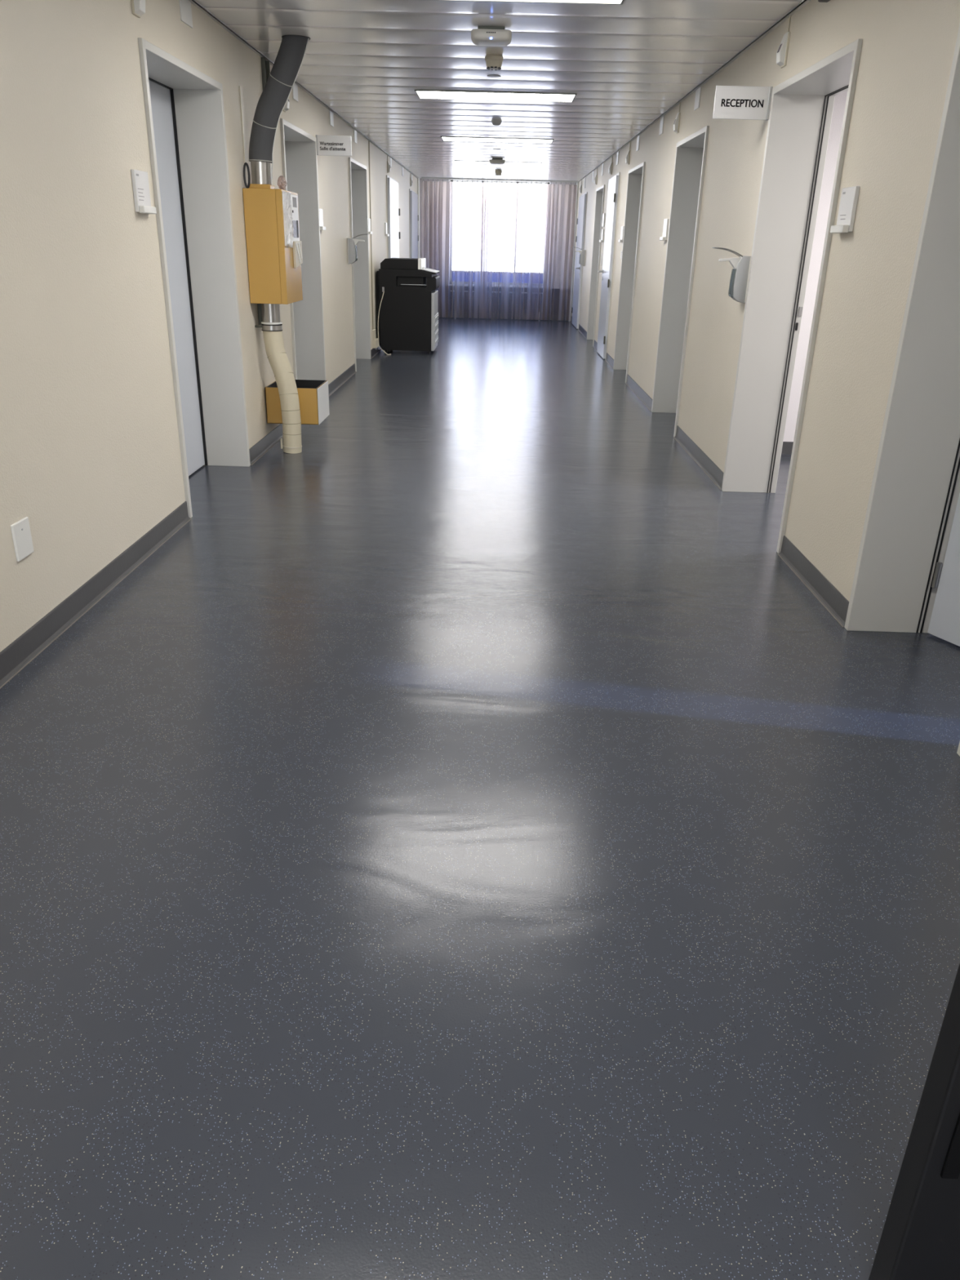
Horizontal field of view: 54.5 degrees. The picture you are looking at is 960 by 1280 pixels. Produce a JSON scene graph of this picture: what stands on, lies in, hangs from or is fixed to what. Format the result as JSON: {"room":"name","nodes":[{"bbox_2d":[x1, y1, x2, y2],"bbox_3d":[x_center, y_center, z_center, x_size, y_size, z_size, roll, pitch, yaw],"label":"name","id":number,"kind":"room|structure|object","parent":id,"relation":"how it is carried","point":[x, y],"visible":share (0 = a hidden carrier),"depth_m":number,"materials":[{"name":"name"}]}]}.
{"room":"hospital corridor","nodes":[
{"label":"hospital corridor","id":0,"kind":"room"},
{"bbox_2d":[0,0,417,652],"bbox_3d":[-1.693,-2.713,6.575,0.412,2.535,26.150,2,23,1],"label":"wall","id":1,"kind":"structure","parent":0,"point":[90,449],"depth_m":3.77,"materials":[{"name":"beige paint"}]},
{"bbox_2d":[10,516,34,561],"bbox_3d":[-1.585,-0.350,3.227,0.011,0.130,0.115,2,23,1],"label":"socket cover","id":2,"kind":"object","parent":1,"relation":"attached to","point":[20,530],"visible":1,"depth_m":3.21,"materials":[{"name":"white plastic"}]},
{"bbox_2d":[130,0,145,17],"bbox_3d":[-1.488,-2.837,4.038,0.043,0.223,0.076,2,23,1],"label":"lamp","id":3,"kind":"object","parent":1,"relation":"attached to","point":[138,6],"visible":1,"depth_m":4.04,"materials":[{"name":"white plastic"}]},
{"bbox_2d":[130,168,156,213],"bbox_3d":[-1.512,-2.016,4.193,0.040,0.174,0.170,2,23,1],"label":"name plate","id":4,"kind":"object","parent":1,"relation":"attached to","point":[140,185],"visible":1,"depth_m":4.16,"materials":[{"name":"white plastic"}]},
{"bbox_2d":[178,0,192,27],"bbox_3d":[-1.489,-3.183,4.712,0.007,0.114,0.180,2,23,1],"label":"tab","id":5,"kind":"object","parent":1,"relation":"attached to","point":[185,10],"visible":1,"depth_m":4.71,"materials":[{"name":"white plastic"}]},
{"bbox_2d":[0,346,381,688],"bbox_3d":[-1.506,-1.545,6.959,0.024,0.095,25.950,2,23,1],"label":"baseboard","id":6,"kind":"structure","parent":1,"relation":"attached to","point":[15,656],"depth_m":3.86,"materials":[{"name":"grey plastic"}]},
{"bbox_2d":[137,37,250,518],"bbox_3d":[-1.670,-1.914,5.142,0.326,2.190,1.290,2,23,1],"label":"door","id":7,"kind":"structure","parent":1,"relation":"in","point":[184,111],"depth_m":5.54,"materials":[{"name":"white wood"}]},
{"bbox_2d":[239,85,246,166],"bbox_3d":[-1.477,-3.196,5.801,0.008,0.440,0.035,2,23,1],"label":"cable trunking","id":8,"kind":"object","parent":1,"relation":"attached to","point":[240,87],"visible":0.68,"depth_m":5.79,"materials":[{"name":"beige plastic"}]},
{"bbox_2d":[257,303,262,324],"bbox_3d":[-1.492,-2.225,6.337,0.025,0.150,0.060,2,23,1],"label":"rail","id":9,"kind":"object","parent":1,"relation":"attached to","point":[259,305],"visible":0.72,"depth_m":6.31,"materials":[{"name":"silver metal"}]},
{"bbox_2d":[261,57,270,90],"bbox_3d":[-1.448,-3.702,6.338,0.025,0.432,0.140,2,23,1],"label":"rail","id":10,"kind":"object","parent":1,"relation":"attached to","point":[265,68],"visible":0.33,"depth_m":6.25,"materials":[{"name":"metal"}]},
{"bbox_2d":[242,183,302,304],"bbox_3d":[-1.358,-2.626,6.191,0.263,0.708,0.510,2,23,1],"label":"wall box","id":11,"kind":"object","parent":1,"relation":"attached to","point":[273,244],"visible":1,"depth_m":5.99,"materials":[{"name":"yellow plastic"}]},
{"bbox_2d":[243,162,250,188],"bbox_3d":[-1.458,-2.903,5.820,0.044,0.150,0.014,2,23,1],"label":"cable loop","id":12,"kind":"object","parent":11,"relation":"on","point":[247,186],"visible":1,"depth_m":5.82,"materials":[{"name":"black rubber"}]},
{"bbox_2d":[248,35,310,185],"bbox_3d":[-1.242,-3.289,5.759,0.421,0.872,0.171,2,23,1],"label":"hose","id":13,"kind":"object","parent":11,"relation":"attached to","point":[274,96],"visible":1,"depth_m":5.71,"materials":[{"name":"grey plastic"}]},
{"bbox_2d":[277,175,286,189],"bbox_3d":[-1.271,-2.933,5.978,0.061,0.087,0.086,2,23,1],"label":"film","id":14,"kind":"object","parent":11,"relation":"on","point":[282,183],"visible":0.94,"depth_m":5.95,"materials":[{"name":"beige plastic"}]},
{"bbox_2d":[282,98,289,111],"bbox_3d":[-1.425,-4.011,6.820,0.043,0.243,0.076,2,23,1],"label":"lamp","id":15,"kind":"object","parent":1,"relation":"attached to","point":[286,106],"visible":0.43,"depth_m":6.83,"materials":[{"name":"white plastic"}]},
{"bbox_2d":[292,83,297,102],"bbox_3d":[-1.432,-4.248,7.214,0.007,0.114,0.180,2,23,1],"label":"tab","id":16,"kind":"object","parent":1,"relation":"attached to","point":[295,89],"visible":0.82,"depth_m":7.20,"materials":[{"name":"white plastic"}]},
{"bbox_2d":[265,379,329,424],"bbox_3d":[-1.322,-1.735,6.771,0.372,0.251,0.430,2,23,1],"label":"box","id":17,"kind":"object","parent":1,"relation":"attached to","point":[313,395],"visible":0.8,"depth_m":6.59,"materials":[{"name":"yellow plastic"}]},
{"bbox_2d":[280,118,325,380],"bbox_3d":[-1.610,-3.051,7.815,0.326,2.190,1.340,2,23,1],"label":"door frame","id":18,"kind":"structure","parent":1,"relation":"in","point":[299,147],"depth_m":8.29,"materials":[{"name":"grey metal"}]},
{"bbox_2d":[188,0,417,177],"bbox_3d":[-1.450,-3.800,5.997,0.022,0.014,25.950,2,23,1],"label":"trim","id":19,"kind":"structure","parent":1,"relation":"attached to","point":[196,4],"depth_m":6.17,"materials":[{"name":"grey metal"}]},
{"bbox_2d":[319,208,325,230],"bbox_3d":[-1.418,-3.769,8.347,0.040,0.174,0.170,2,23,1],"label":"name plate","id":20,"kind":"object","parent":1,"relation":"attached to","point":[321,216],"visible":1,"depth_m":8.33,"materials":[{"name":"white plastic"}]},
{"bbox_2d":[328,110,333,126],"bbox_3d":[-1.397,-4.905,8.760,0.007,0.117,0.180,2,23,1],"label":"tab","id":21,"kind":"object","parent":1,"relation":"attached to","point":[331,120],"visible":1,"depth_m":8.75,"materials":[{"name":"white plastic"}]},
{"bbox_2d":[315,134,351,155],"bbox_3d":[-1.271,-4.299,8.096,0.308,0.156,0.022,2,23,1],"label":"sign","id":22,"kind":"object","parent":1,"relation":"attached to","point":[327,145],"visible":1,"depth_m":8.09,"materials":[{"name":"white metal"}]},
{"bbox_2d":[353,128,356,143],"bbox_3d":[-1.364,-5.513,10.196,0.007,0.122,0.180,2,23,1],"label":"tab","id":23,"kind":"object","parent":1,"relation":"attached to","point":[354,131],"visible":1,"depth_m":10.18,"materials":[{"name":"white plastic"}]},
{"bbox_2d":[346,234,368,263],"bbox_3d":[-1.298,-4.180,9.955,0.224,0.300,0.099,2,23,1],"label":"soap dispenser","id":24,"kind":"object","parent":1,"relation":"attached to","point":[352,247],"visible":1,"depth_m":9.92,"materials":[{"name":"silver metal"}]},
{"bbox_2d":[355,245,357,261],"bbox_3d":[-1.334,-4.139,9.973,0.033,0.160,0.071,2,23,1],"label":"bottle","id":25,"kind":"object","parent":24,"relation":"on","point":[356,251],"depth_m":9.95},
{"bbox_2d":[348,157,370,371],"bbox_3d":[-1.541,-4.340,10.841,0.326,2.190,1.320,2,23,1],"label":"door frame","id":26,"kind":"structure","parent":1,"relation":"in","point":[357,171],"depth_m":11.32,"materials":[{"name":"white wood"}]},
{"bbox_2d":[368,218,372,234],"bbox_3d":[-1.349,-5.066,11.403,0.040,0.174,0.170,2,23,1],"label":"name plate","id":27,"kind":"object","parent":1,"relation":"attached to","point":[369,220],"visible":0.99,"depth_m":11.38,"materials":[{"name":"white plastic"}]},
{"bbox_2d":[368,140,373,329],"bbox_3d":[-1.367,-4.922,11.704,0.006,2.392,0.070,2,23,1],"label":"strip","id":28,"kind":"object","parent":1,"relation":"attached to","point":[368,140],"visible":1,"depth_m":11.63,"materials":[{"name":"grey metal"}]},
{"bbox_2d":[372,328,378,348],"bbox_3d":[-1.369,-3.949,12.188,0.050,0.227,0.260,2,23,1],"label":"block","id":29,"kind":"object","parent":1,"relation":"attached to","point":[375,340],"visible":1,"depth_m":12.09,"materials":[{"name":"beige plastic"}]},
{"bbox_2d":[372,328,376,340],"bbox_3d":[-1.377,-3.969,12.104,0.034,0.125,0.120,2,23,1],"label":"socket","id":30,"kind":"object","parent":29,"relation":"attached to","point":[374,336],"depth_m":12.06,"materials":[{"name":"beige plastic"}]},
{"bbox_2d":[372,337,378,348],"bbox_3d":[-1.370,-3.892,12.213,0.050,0.102,0.260,2,23,1],"label":"socket","id":31,"kind":"object","parent":29,"relation":"attached to","point":[375,340],"depth_m":12.10,"materials":[{"name":"beige plastic"}]},
{"bbox_2d":[384,222,389,235],"bbox_3d":[-1.310,-5.783,13.118,0.040,0.174,0.170,2,23,1],"label":"name plate","id":32,"kind":"object","parent":1,"relation":"attached to","point":[385,224],"visible":1,"depth_m":13.08,"materials":[{"name":"white plastic"}]},
{"bbox_2d":[386,155,391,173],"bbox_3d":[-1.282,-6.699,13.108,0.043,0.223,0.076,2,23,1],"label":"lamp","id":33,"kind":"object","parent":1,"relation":"attached to","point":[388,168],"visible":1,"depth_m":13.10,"materials":[{"name":"white plastic"}]},
{"bbox_2d":[386,174,400,257],"bbox_3d":[-1.307,-5.730,14.057,0.091,2.235,1.296,2,23,1],"label":"door","id":34,"kind":"structure","parent":1,"relation":"in","point":[393,211],"depth_m":13.61,"materials":[{"name":"grey metal"}]},
{"bbox_2d":[409,177,413,186],"bbox_3d":[-1.207,-8.106,16.400,0.043,0.213,0.076,2,23,1],"label":"lamp","id":35,"kind":"object","parent":1,"relation":"attached to","point":[411,180],"visible":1,"depth_m":16.39,"materials":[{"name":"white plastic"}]},
{"bbox_2d":[408,188,418,258],"bbox_3d":[-1.236,-7.115,17.312,0.086,2.235,1.311,2,23,1],"label":"door","id":36,"kind":"structure","parent":1,"relation":"in","point":[413,196],"depth_m":16.85,"materials":[{"name":"white wood"}]},
{"bbox_2d":[417,177,419,258],"bbox_3d":[-1.196,-7.604,18.119,0.044,2.503,0.044,2,23,1],"label":"pipe","id":37,"kind":"object","parent":1,"relation":"attached to","point":[418,179],"visible":0.56,"depth_m":17.84,"materials":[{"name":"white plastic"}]},
{"bbox_2d":[0,316,959,1279],"bbox_3d":[1.614,-1.425,7.048,7.400,0.050,26.350,2,23,1],"label":"floor","id":38,"kind":"structure","parent":0,"point":[468,845],"depth_m":2.23,"materials":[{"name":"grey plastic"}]},
{"bbox_2d":[254,303,302,453],"bbox_3d":[-1.379,-1.791,6.400,0.272,0.997,0.142,2,23,1],"label":"duct","id":39,"kind":"object","parent":38,"relation":"on","point":[272,327],"visible":0.99,"depth_m":6.35,"materials":[{"name":"plastic"}]},
{"bbox_2d":[376,257,439,355],"bbox_3d":[-0.966,-4.493,12.515,0.794,1.187,0.936,2,23,1],"label":"photocopier","id":40,"kind":"object","parent":38,"relation":"on","point":[407,298],"visible":1,"depth_m":12.23,"materials":[{"name":"black plastic"}]},
{"bbox_2d":[450,290,542,319],"bbox_3d":[0.354,-6.745,18.743,1.910,0.504,0.070,2,23,1],"label":"radiator","id":41,"kind":"object","parent":38,"relation":"on","point":[464,298],"visible":0.56,"depth_m":18.69,"materials":[{"name":"silver metal"}]},
{"bbox_2d":[419,178,575,288],"bbox_3d":[0.322,-7.754,18.520,3.278,2.535,0.260,2,23,1],"label":"wall","id":42,"kind":"structure","parent":0,"point":[557,233],"depth_m":18.27,"materials":[{"name":"white paint"}]},
{"bbox_2d":[448,179,550,288],"bbox_3d":[0.366,-7.976,18.332,1.990,1.912,0.270,2,23,1],"label":"window","id":43,"kind":"structure","parent":42,"relation":"in","point":[537,279],"depth_m":18.70,"materials":[{"name":"glass"}]},
{"bbox_2d":[435,285,568,314],"bbox_3d":[0.298,-6.850,18.758,3.078,0.485,0.012,2,23,1],"label":"trim","id":44,"kind":"structure","parent":42,"relation":"attached to","point":[553,301],"depth_m":18.73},
{"bbox_2d":[437,311,568,319],"bbox_3d":[0.291,-6.582,18.874,3.078,0.100,0.008,2,23,1],"label":"baseboard","id":45,"kind":"structure","parent":42,"relation":"attached to","point":[465,314],"depth_m":18.87,"materials":[{"name":"grey plastic"}]},
{"bbox_2d":[194,0,803,182],"bbox_3d":[0.081,-3.817,6.103,3.062,0.015,26.349,2,23,1],"label":"ceiling","id":46,"kind":"structure","parent":0,"point":[626,64],"depth_m":6.27,"materials":[{"name":"white metal"}]},
{"bbox_2d":[454,160,489,164],"bbox_3d":[-0.116,-7.137,13.903,0.513,0.009,0.535,2,23,1],"label":"recessed light","id":47,"kind":"object","parent":46,"relation":"in","point":[456,162],"depth_m":13.94,"materials":[{"name":"white plastic"}]},
{"bbox_2d":[471,26,511,46],"bbox_3d":[0.065,-3.422,5.280,0.230,0.070,0.232,2,23,1],"label":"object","id":48,"kind":"object","parent":46,"relation":"attached to","point":[497,36],"visible":1,"depth_m":5.19,"materials":[{"name":"white plastic"}]},
{"bbox_2d":[487,75,500,77],"bbox_3d":[0.100,-4.072,6.722,0.100,0.007,0.100,2,23,1],"label":"ring","id":49,"kind":"object","parent":46,"relation":"attached to","point":[489,76],"visible":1,"depth_m":6.72,"materials":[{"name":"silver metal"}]},
{"bbox_2d":[484,53,503,70],"bbox_3d":[0.090,-3.716,5.982,0.118,0.082,0.118,2,23,1],"label":"ceiling sensor","id":50,"kind":"object","parent":46,"relation":"attached to","point":[493,60],"visible":1,"depth_m":5.95,"materials":[{"name":"beige plastic"}]},
{"bbox_2d":[414,89,577,102],"bbox_3d":[0.129,-4.453,7.624,1.294,0.009,0.444,2,23,1],"label":"recessed light","id":51,"kind":"object","parent":46,"relation":"in","point":[421,94],"visible":1,"depth_m":7.61,"materials":[{"name":"white plastic"}]},
{"bbox_2d":[491,120,502,125],"bbox_3d":[0.163,-5.096,9.176,0.104,0.045,0.104,2,23,1],"label":"smoke detector","id":52,"kind":"object","parent":46,"relation":"attached to","point":[495,122],"visible":1,"depth_m":9.14,"materials":[{"name":"grey plastic"}]},
{"bbox_2d":[440,136,553,143],"bbox_3d":[0.202,-5.828,10.853,1.294,0.009,0.444,2,23,1],"label":"recessed light","id":53,"kind":"object","parent":46,"relation":"in","point":[443,138],"visible":1,"depth_m":10.84,"materials":[{"name":"white plastic"}]},
{"bbox_2d":[488,158,505,164],"bbox_3d":[0.247,-6.846,13.321,0.230,0.070,0.230,2,23,1],"label":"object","id":54,"kind":"object","parent":46,"relation":"attached to","point":[494,161],"visible":1,"depth_m":13.23,"materials":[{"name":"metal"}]},
{"bbox_2d":[494,169,502,175],"bbox_3d":[0.303,-7.706,15.356,0.118,0.082,0.118,2,23,1],"label":"ceiling sensor","id":55,"kind":"object","parent":46,"relation":"attached to","point":[498,172],"visible":1,"depth_m":15.32,"materials":[{"name":"beige plastic"}]},
{"bbox_2d":[422,177,577,320],"bbox_3d":[0.338,-7.518,17.990,2.933,2.488,0.088,2,23,1],"label":"sheer curtain","id":56,"kind":"object","parent":46,"relation":"hanging from","point":[513,232],"visible":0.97,"depth_m":17.92,"materials":[{"name":"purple fabric"}]},
{"bbox_2d":[502,161,542,165],"bbox_3d":[0.632,-7.114,13.895,0.569,0.009,0.534,2,23,1],"label":"recessed light","id":57,"kind":"object","parent":46,"relation":"in","point":[505,163],"depth_m":13.93,"materials":[{"name":"white plastic"}]},
{"bbox_2d":[435,0,624,4],"bbox_3d":[0.056,-3.091,4.423,1.294,0.009,0.444,2,23,1],"label":"recessed light","id":58,"kind":"object","parent":46,"relation":"in","point":[580,2],"visible":1,"depth_m":4.61,"materials":[{"name":"white plastic"}]},
{"bbox_2d":[493,0,622,3],"bbox_3d":[0.056,-3.092,4.422,1.269,0.006,0.419,2,23,1],"label":"diffuser","id":59,"kind":"object","parent":58,"relation":"attached to","point":[508,1],"depth_m":4.60,"materials":[{"name":"white plastic"}]},
{"bbox_2d":[571,0,959,600],"bbox_3d":[1.795,-2.609,6.540,0.412,2.535,26.150,2,23,1],"label":"wall","id":60,"kind":"structure","parent":0,"point":[908,48],"depth_m":4.07,"materials":[{"name":"beige paint"}]},
{"bbox_2d":[568,182,578,320],"bbox_3d":[1.821,-7.515,18.088,0.044,2.503,0.044,2,23,1],"label":"pipe","id":61,"kind":"object","parent":60,"relation":"attached to","point":[577,183],"visible":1,"depth_m":18.06,"materials":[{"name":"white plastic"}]},
{"bbox_2d":[571,191,587,329],"bbox_3d":[1.778,-6.861,16.895,0.142,2.235,1.291,2,23,1],"label":"door","id":62,"kind":"structure","parent":60,"relation":"in","point":[575,310],"depth_m":16.67,"materials":[{"name":"white wood"}]},
{"bbox_2d":[575,247,585,266],"bbox_3d":[1.690,-6.575,15.966,0.224,0.300,0.099,2,23,1],"label":"soap dispenser","id":63,"kind":"object","parent":60,"relation":"attached to","point":[582,256],"visible":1,"depth_m":15.93,"materials":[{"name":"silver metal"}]},
{"bbox_2d":[579,181,582,193],"bbox_3d":[1.841,-8.285,17.015,0.043,0.223,0.076,2,23,1],"label":"lamp","id":64,"kind":"object","parent":60,"relation":"attached to","point":[580,188],"visible":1,"depth_m":17.00,"materials":[{"name":"white plastic"}]},
{"bbox_2d":[586,184,604,346],"bbox_3d":[1.900,-5.642,14.100,0.326,2.190,1.120,2,23,1],"label":"door","id":65,"kind":"structure","parent":60,"relation":"in","point":[600,192],"depth_m":14.47,"materials":[{"name":"white wood"}]},
{"bbox_2d":[594,167,597,184],"bbox_3d":[1.779,-7.125,14.303,0.043,0.233,0.076,2,23,1],"label":"lamp","id":66,"kind":"object","parent":60,"relation":"attached to","point":[596,176],"visible":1,"depth_m":14.28,"materials":[{"name":"white plastic"}]},
{"bbox_2d":[599,229,604,242],"bbox_3d":[1.729,-5.744,13.229,0.040,0.169,0.190,2,23,1],"label":"name plate","id":67,"kind":"object","parent":60,"relation":"attached to","point":[602,230],"visible":1,"depth_m":13.17,"materials":[{"name":"white plastic"}]},
{"bbox_2d":[601,163,604,176],"bbox_3d":[1.781,-6.830,13.521,0.007,0.160,0.180,2,23,1],"label":"tab","id":68,"kind":"object","parent":60,"relation":"attached to","point":[602,166],"visible":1,"depth_m":13.47,"materials":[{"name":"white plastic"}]},
{"bbox_2d":[601,213,604,226],"bbox_3d":[1.746,-5.931,13.149,0.017,0.170,0.190,2,23,1],"label":"name plate","id":69,"kind":"object","parent":60,"relation":"attached to","point":[603,214],"visible":1,"depth_m":13.09,"materials":[{"name":"white plastic"}]},
{"bbox_2d":[596,172,620,359],"bbox_3d":[1.676,-4.936,12.373,0.142,2.235,0.940,2,23,1],"label":"door","id":70,"kind":"structure","parent":60,"relation":"in","point":[614,182],"depth_m":12.20,"materials":[{"name":"white wood"}]},
{"bbox_2d":[608,155,613,174],"bbox_3d":[1.736,-6.308,12.370,0.043,0.223,0.076,2,23,1],"label":"lamp","id":71,"kind":"object","parent":60,"relation":"attached to","point":[611,162],"visible":1,"depth_m":12.36,"materials":[{"name":"white plastic"}]},
{"bbox_2d":[616,151,618,164],"bbox_3d":[1.742,-6.100,11.789,0.007,0.147,0.180,2,23,1],"label":"tab","id":72,"kind":"object","parent":60,"relation":"attached to","point":[617,155],"visible":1,"depth_m":11.76,"materials":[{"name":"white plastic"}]},
{"bbox_2d":[617,226,624,242],"bbox_3d":[1.680,-4.823,11.068,0.040,0.174,0.170,2,23,1],"label":"name plate","id":73,"kind":"object","parent":60,"relation":"attached to","point":[620,240],"visible":0.97,"depth_m":11.02,"materials":[{"name":"white plastic"}]},
{"bbox_2d":[625,142,631,164],"bbox_3d":[1.697,-5.579,10.670,0.043,0.233,0.076,2,23,1],"label":"lamp","id":74,"kind":"object","parent":60,"relation":"attached to","point":[628,157],"visible":1,"depth_m":10.66,"materials":[{"name":"white plastic"}]},
{"bbox_2d":[613,161,645,382],"bbox_3d":[1.818,-4.099,10.476,0.326,2.190,1.240,2,23,1],"label":"door","id":75,"kind":"structure","parent":60,"relation":"in","point":[636,175],"depth_m":10.91,"materials":[{"name":"white wood"}]},
{"bbox_2d":[635,134,639,151],"bbox_3d":[1.702,-5.349,10.023,0.007,0.146,0.180,2,23,1],"label":"tab","id":76,"kind":"object","parent":60,"relation":"attached to","point":[638,136],"visible":1,"depth_m":10.00,"materials":[{"name":"white plastic"}]},
{"bbox_2d":[658,115,664,135],"bbox_3d":[1.668,-4.724,8.550,0.007,0.142,0.180,2,23,1],"label":"tab","id":77,"kind":"object","parent":60,"relation":"attached to","point":[661,125],"visible":1,"depth_m":8.53,"materials":[{"name":"white plastic"}]},
{"bbox_2d":[659,218,669,240],"bbox_3d":[1.614,-3.594,8.157,0.040,0.174,0.170,2,23,1],"label":"name plate","id":78,"kind":"object","parent":60,"relation":"attached to","point":[664,237],"visible":1,"depth_m":8.11,"materials":[{"name":"white plastic"}]},
{"bbox_2d":[673,102,680,133],"bbox_3d":[1.630,-4.322,7.706,0.043,0.223,0.076,2,23,1],"label":"lamp","id":79,"kind":"object","parent":60,"relation":"attached to","point":[677,122],"visible":1,"depth_m":7.69,"materials":[{"name":"white plastic"}]},
{"bbox_2d":[651,125,709,436],"bbox_3d":[1.752,-2.860,7.564,0.326,2.190,1.230,2,23,1],"label":"door","id":80,"kind":"structure","parent":60,"relation":"in","point":[691,151],"depth_m":7.99,"materials":[{"name":"white wood"}]},
{"bbox_2d":[577,0,810,182],"bbox_3d":[1.605,-3.710,5.966,0.022,0.014,25.950,2,23,1],"label":"trim","id":81,"kind":"structure","parent":60,"relation":"attached to","point":[803,2],"depth_m":6.08,"materials":[{"name":"grey metal"}]},
{"bbox_2d":[693,86,701,111],"bbox_3d":[1.633,-4.061,6.985,0.007,0.136,0.180,2,23,1],"label":"tab","id":82,"kind":"object","parent":60,"relation":"attached to","point":[698,91],"visible":1,"depth_m":6.97,"materials":[{"name":"white plastic"}]},
{"bbox_2d":[569,316,848,627],"bbox_3d":[1.547,-1.455,6.928,0.024,0.095,25.950,2,23,1],"label":"baseboard","id":83,"kind":"structure","parent":60,"relation":"attached to","point":[828,596],"depth_m":4.46,"materials":[{"name":"grey plastic"}]},
{"bbox_2d":[711,247,751,303],"bbox_3d":[1.452,-2.130,5.439,0.224,0.300,0.099,2,23,1],"label":"soap dispenser","id":84,"kind":"object","parent":60,"relation":"attached to","point":[739,280],"visible":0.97,"depth_m":5.40,"materials":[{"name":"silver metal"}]},
{"bbox_2d":[728,268,736,297],"bbox_3d":[1.486,-2.087,5.456,0.033,0.160,0.071,2,23,1],"label":"bottle","id":85,"kind":"object","parent":84,"relation":"on","point":[732,287],"depth_m":5.43,"materials":[{"name":"plastic"}]},
{"bbox_2d":[712,85,773,119],"bbox_3d":[1.431,-2.928,5.075,0.305,0.158,0.022,2,23,1],"label":"sign","id":86,"kind":"object","parent":60,"relation":"attached to","point":[731,102],"visible":1,"depth_m":5.07,"materials":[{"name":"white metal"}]},
{"bbox_2d":[776,15,791,67],"bbox_3d":[1.564,-3.084,4.799,0.043,0.223,0.076,2,23,1],"label":"lamp","id":87,"kind":"object","parent":60,"relation":"attached to","point":[782,52],"visible":1,"depth_m":4.79,"materials":[{"name":"white plastic"}]},
{"bbox_2d":[721,38,862,553],"bbox_3d":[1.690,-1.687,4.809,0.328,2.190,1.300,2,23,1],"label":"door frame","id":88,"kind":"structure","parent":60,"relation":"in","point":[802,106],"depth_m":5.24,"materials":[{"name":"grey metal"}]},
{"bbox_2d":[817,0,830,2],"bbox_3d":[1.548,-2.883,4.151,0.050,0.050,0.100,2,23,1],"label":"box","id":89,"kind":"object","parent":60,"relation":"attached to","point":[820,1],"visible":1,"depth_m":4.18,"materials":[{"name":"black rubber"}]},
{"bbox_2d":[830,186,859,233],"bbox_3d":[1.518,-1.790,3.878,0.040,0.174,0.170,2,23,1],"label":"name plate","id":90,"kind":"object","parent":60,"relation":"attached to","point":[849,197],"visible":1,"depth_m":3.85,"materials":[{"name":"white plastic"}]},
{"bbox_2d":[844,24,959,755],"bbox_3d":[1.866,-0.842,2.839,0.770,2.190,1.040,2,23,1],"label":"door","id":91,"kind":"structure","parent":60,"relation":"in","point":[907,575],"depth_m":3.44,"materials":[{"name":"white wood"}]},
{"bbox_2d":[868,962,959,1279],"bbox_3d":[1.022,-0.007,0.919,0.867,2.120,0.060,2,23,1],"label":"door","id":92,"kind":"structure","parent":60,"relation":"in","point":[920,1238],"depth_m":1.22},
{"bbox_2d":[782,89,848,441],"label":"door","id":93,"kind":"structure","parent":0,"point":[840,100],"depth_m":6.41,"materials":[{"name":"white paint"}]},
{"bbox_2d":[781,441,793,454],"bbox_3d":[3.491,-1.388,6.891,3.243,0.092,0.010,2,23,1],"label":"baseboard","id":94,"kind":"structure","parent":93,"relation":"attached to","point":[787,447],"depth_m":6.90,"materials":[{"name":"grey plastic"}]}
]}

